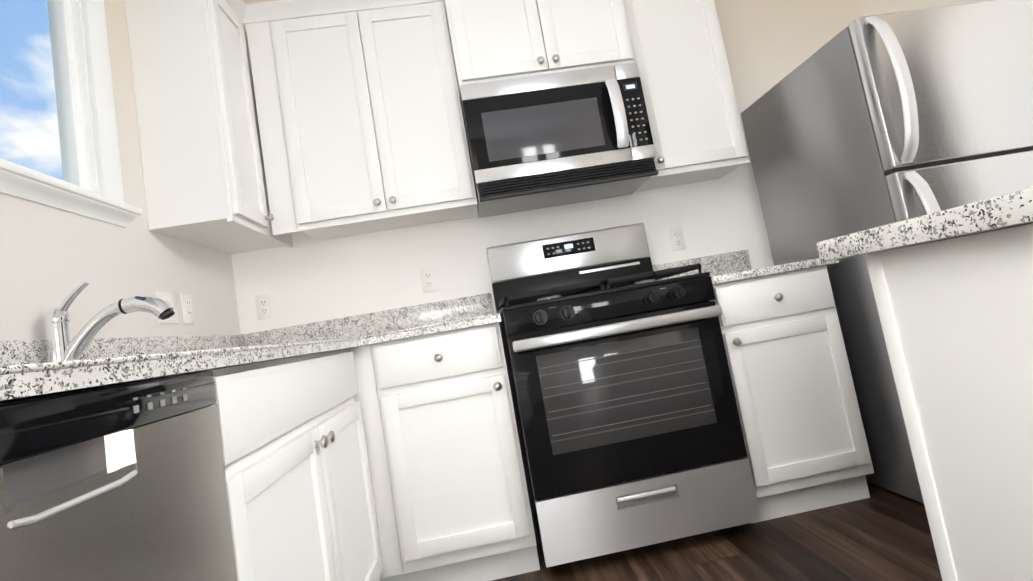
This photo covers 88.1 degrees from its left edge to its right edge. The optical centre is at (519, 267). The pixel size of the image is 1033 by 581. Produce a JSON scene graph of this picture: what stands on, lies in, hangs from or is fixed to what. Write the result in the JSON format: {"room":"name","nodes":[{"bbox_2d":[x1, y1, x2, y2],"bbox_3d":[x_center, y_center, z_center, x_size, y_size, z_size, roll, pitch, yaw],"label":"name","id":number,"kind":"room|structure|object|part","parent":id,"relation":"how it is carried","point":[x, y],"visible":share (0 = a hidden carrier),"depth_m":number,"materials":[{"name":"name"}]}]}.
{"room":"kitchen","nodes":[
{"label":"kitchen","id":0,"kind":"room"},
{"bbox_2d":[0,0,243,340],"bbox_3d":[-1.096,-0.457,-1.132,0.078,2.800,7.550,-9,-6,-5],"label":"wall","id":1,"kind":"structure","parent":0,"point":[50,258],"depth_m":1.68,"materials":[{"name":"beige paint"}]},
{"bbox_2d":[0,0,141,227],"bbox_3d":[-1.341,-0.792,1.183,0.124,1.220,1.230,-9,-6,-5],"label":"window unit","id":2,"kind":"structure","parent":1,"relation":"in","point":[70,132],"depth_m":1.63,"materials":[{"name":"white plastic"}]},
{"bbox_2d":[155,290,178,323],"bbox_3d":[-1.237,0.140,1.879,0.010,0.115,0.116,-9,-6,-5],"label":"switch plate","id":3,"kind":"object","parent":1,"relation":"attached to","point":[170,297],"visible":0.71,"depth_m":1.89,"materials":[{"name":"white plastic"}]},
{"bbox_2d":[180,293,193,323],"bbox_3d":[-1.248,0.154,2.007,0.009,0.115,0.070,-9,-6,-5],"label":"electrical outlet","id":4,"kind":"object","parent":1,"relation":"attached to","point":[187,309],"visible":1,"depth_m":2.00,"materials":[{"name":"white plastic"}]},
{"bbox_2d":[232,0,862,513],"bbox_3d":[0.299,-0.320,2.693,3.330,2.800,0.150,-9,-6,-5],"label":"wall","id":5,"kind":"structure","parent":0,"point":[312,280],"depth_m":2.60,"materials":[{"name":"beige paint"}]},
{"bbox_2d":[255,293,273,319],"bbox_3d":[-1.169,0.179,2.444,0.070,0.115,0.009,-9,-6,-5],"label":"electrical outlet","id":6,"kind":"object","parent":5,"relation":"attached to","point":[264,306],"visible":1,"depth_m":2.44,"materials":[{"name":"white plastic"}]},
{"bbox_2d":[125,0,443,253],"bbox_3d":[-0.822,-0.661,2.232,1.148,0.980,0.666,-9,-6,-5],"label":"upper cabinet","id":7,"kind":"object","parent":5,"relation":"attached to","point":[205,185],"visible":1,"depth_m":1.92,"materials":[{"name":"white paint"}]},
{"bbox_2d":[246,2,477,240],"bbox_3d":[-0.681,-0.640,2.395,0.846,0.921,0.361,-9,-6,-5],"label":"upper cabinet","id":8,"kind":"object","parent":5,"relation":"attached to","point":[361,122],"visible":1,"depth_m":2.25,"materials":[{"name":"white paint"}]},
{"bbox_2d":[420,267,437,292],"bbox_3d":[-0.427,0.057,2.514,0.070,0.115,0.009,-9,-6,-5],"label":"electrical outlet","id":9,"kind":"object","parent":5,"relation":"attached to","point":[429,279],"visible":1,"depth_m":2.51,"materials":[{"name":"white plastic"}]},
{"bbox_2d":[443,0,634,107],"bbox_3d":[0.062,-1.075,2.451,0.852,0.570,0.459,-9,-6,-5],"label":"upper cabinet","id":10,"kind":"object","parent":5,"relation":"attached to","point":[492,40],"visible":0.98,"depth_m":2.25,"materials":[{"name":"white paint"}]},
{"bbox_2d":[460,62,658,217],"bbox_3d":[0.155,-0.552,2.375,0.758,0.490,0.451,-9,-6,-5],"label":"microwave","id":11,"kind":"object","parent":10,"relation":"attached to","point":[555,139],"visible":1,"depth_m":2.21,"materials":[{"name":"silver metal"}]},
{"bbox_2d":[668,227,685,251],"bbox_3d":[0.778,-0.142,2.629,0.070,0.115,0.009,-9,-6,-5],"label":"electrical outlet","id":12,"kind":"object","parent":5,"relation":"attached to","point":[677,239],"visible":1,"depth_m":2.63,"materials":[{"name":"white plastic"}]},
{"bbox_2d":[623,0,749,191],"bbox_3d":[0.730,-0.901,2.532,0.505,0.979,0.361,-9,-6,-5],"label":"upper cabinet","id":13,"kind":"object","parent":5,"relation":"attached to","point":[697,133],"visible":0.88,"depth_m":2.38,"materials":[{"name":"white paint"}]},
{"bbox_2d":[492,482,941,580],"bbox_3d":[0.841,0.679,-1.187,3.650,0.100,7.700,-9,-6,-5],"label":"floor","id":14,"kind":"structure","parent":0,"point":[881,534],"depth_m":1.76,"materials":[{"name":"brown wood"}]},
{"bbox_2d":[0,370,237,580],"bbox_3d":[-0.692,0.612,0.497,0.604,0.882,0.602,-9,-6,-5],"label":"dishwasher","id":15,"kind":"object","parent":14,"relation":"on","point":[124,482],"visible":1,"depth_m":0.62,"materials":[{"name":"grey metal"}]},
{"bbox_2d":[176,349,382,580],"bbox_3d":[-0.757,0.702,1.290,0.659,0.883,0.995,-9,-6,-5],"label":"base cabinet","id":16,"kind":"object","parent":14,"relation":"on","point":[299,485],"visible":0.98,"depth_m":1.19,"materials":[{"name":"white paint"}]},
{"bbox_2d":[0,315,363,402],"bbox_3d":[-0.820,0.161,1.014,0.660,0.144,2.898,-9,-6,-5],"label":"countertop","id":17,"kind":"structure","parent":16,"relation":"on","point":[28,370],"depth_m":1.03,"materials":[{"name":"stone"}]},
{"bbox_2d":[44,280,174,361],"bbox_3d":[-1.009,0.142,1.315,0.302,0.243,0.063,-9,-6,-5],"label":"faucet","id":18,"kind":"object","parent":17,"relation":"on","point":[62,344],"visible":0.92,"depth_m":1.30,"materials":[{"name":"silver metal"}]},
{"bbox_2d":[347,322,539,580],"bbox_3d":[-0.292,0.704,2.123,0.556,0.883,0.659,-9,-6,-5],"label":"base cabinet","id":19,"kind":"object","parent":14,"relation":"on","point":[461,503],"depth_m":1.84,"materials":[{"name":"white paint"}]},
{"bbox_3d":[-0.499,0.714,1.861,0.097,0.883,0.071,-9,-6,-5],"label":"corner base cabinet filler","id":20,"kind":"part","parent":19,"relation":"part of","materials":[{"name":"white wood"}]},
{"bbox_2d":[360,293,500,344],"bbox_3d":[-0.339,0.192,2.167,0.489,0.144,0.678,-9,-6,-5],"label":"countertop","id":21,"kind":"structure","parent":19,"relation":"on","point":[476,310],"depth_m":2.47,"materials":[{"name":"stone"}]},
{"bbox_2d":[486,223,761,570],"bbox_3d":[0.345,0.417,2.144,0.758,1.232,0.702,-9,-6,-5],"label":"range","id":22,"kind":"object","parent":14,"relation":"on","point":[629,428],"visible":1,"depth_m":1.85,"materials":[{"name":"silver metal"}]},
{"bbox_2d":[710,265,873,523],"bbox_3d":[0.991,0.492,2.245,0.473,0.883,0.659,-9,-6,-5],"label":"base cabinet","id":23,"kind":"object","parent":14,"relation":"on","point":[805,439],"visible":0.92,"depth_m":1.96,"materials":[{"name":"white paint"}]},
{"bbox_2d":[652,250,838,284],"bbox_3d":[0.913,-0.013,2.302,0.506,0.144,0.646,-9,-6,-5],"label":"countertop","id":24,"kind":"structure","parent":23,"relation":"on","point":[728,267],"depth_m":2.60,"materials":[{"name":"stone"}]},
{"bbox_2d":[741,0,1032,503],"bbox_3d":[1.644,-0.047,2.092,0.830,1.688,0.876,-9,-6,-5],"label":"refrigerator","id":25,"kind":"object","parent":14,"relation":"on","point":[857,124],"visible":0.62,"depth_m":1.81,"materials":[{"name":"silver metal"}]},
{"bbox_2d":[865,223,1032,580],"bbox_3d":[1.291,0.197,-0.207,1.334,0.883,1.974,-9,-6,-5],"label":"base cabinet","id":26,"kind":"object","parent":14,"relation":"on","point":[956,316],"visible":1,"depth_m":0.63,"materials":[{"name":"white paint"}]},
{"bbox_2d":[816,188,1032,261],"bbox_3d":[1.214,-0.252,-0.160,1.415,0.030,2.052,-9,-6,-5],"label":"countertop","id":27,"kind":"structure","parent":26,"relation":"on","point":[1013,209],"depth_m":0.58,"materials":[{"name":"stone"}]},
{"bbox_2d":[860,0,988,15],"bbox_3d":[2.313,-1.026,-0.883,0.150,2.800,7.700,-9,-6,-5],"label":"wall","id":28,"kind":"structure","parent":0,"point":[867,7],"depth_m":2.62,"materials":[{"name":"beige paint"}]}
]}

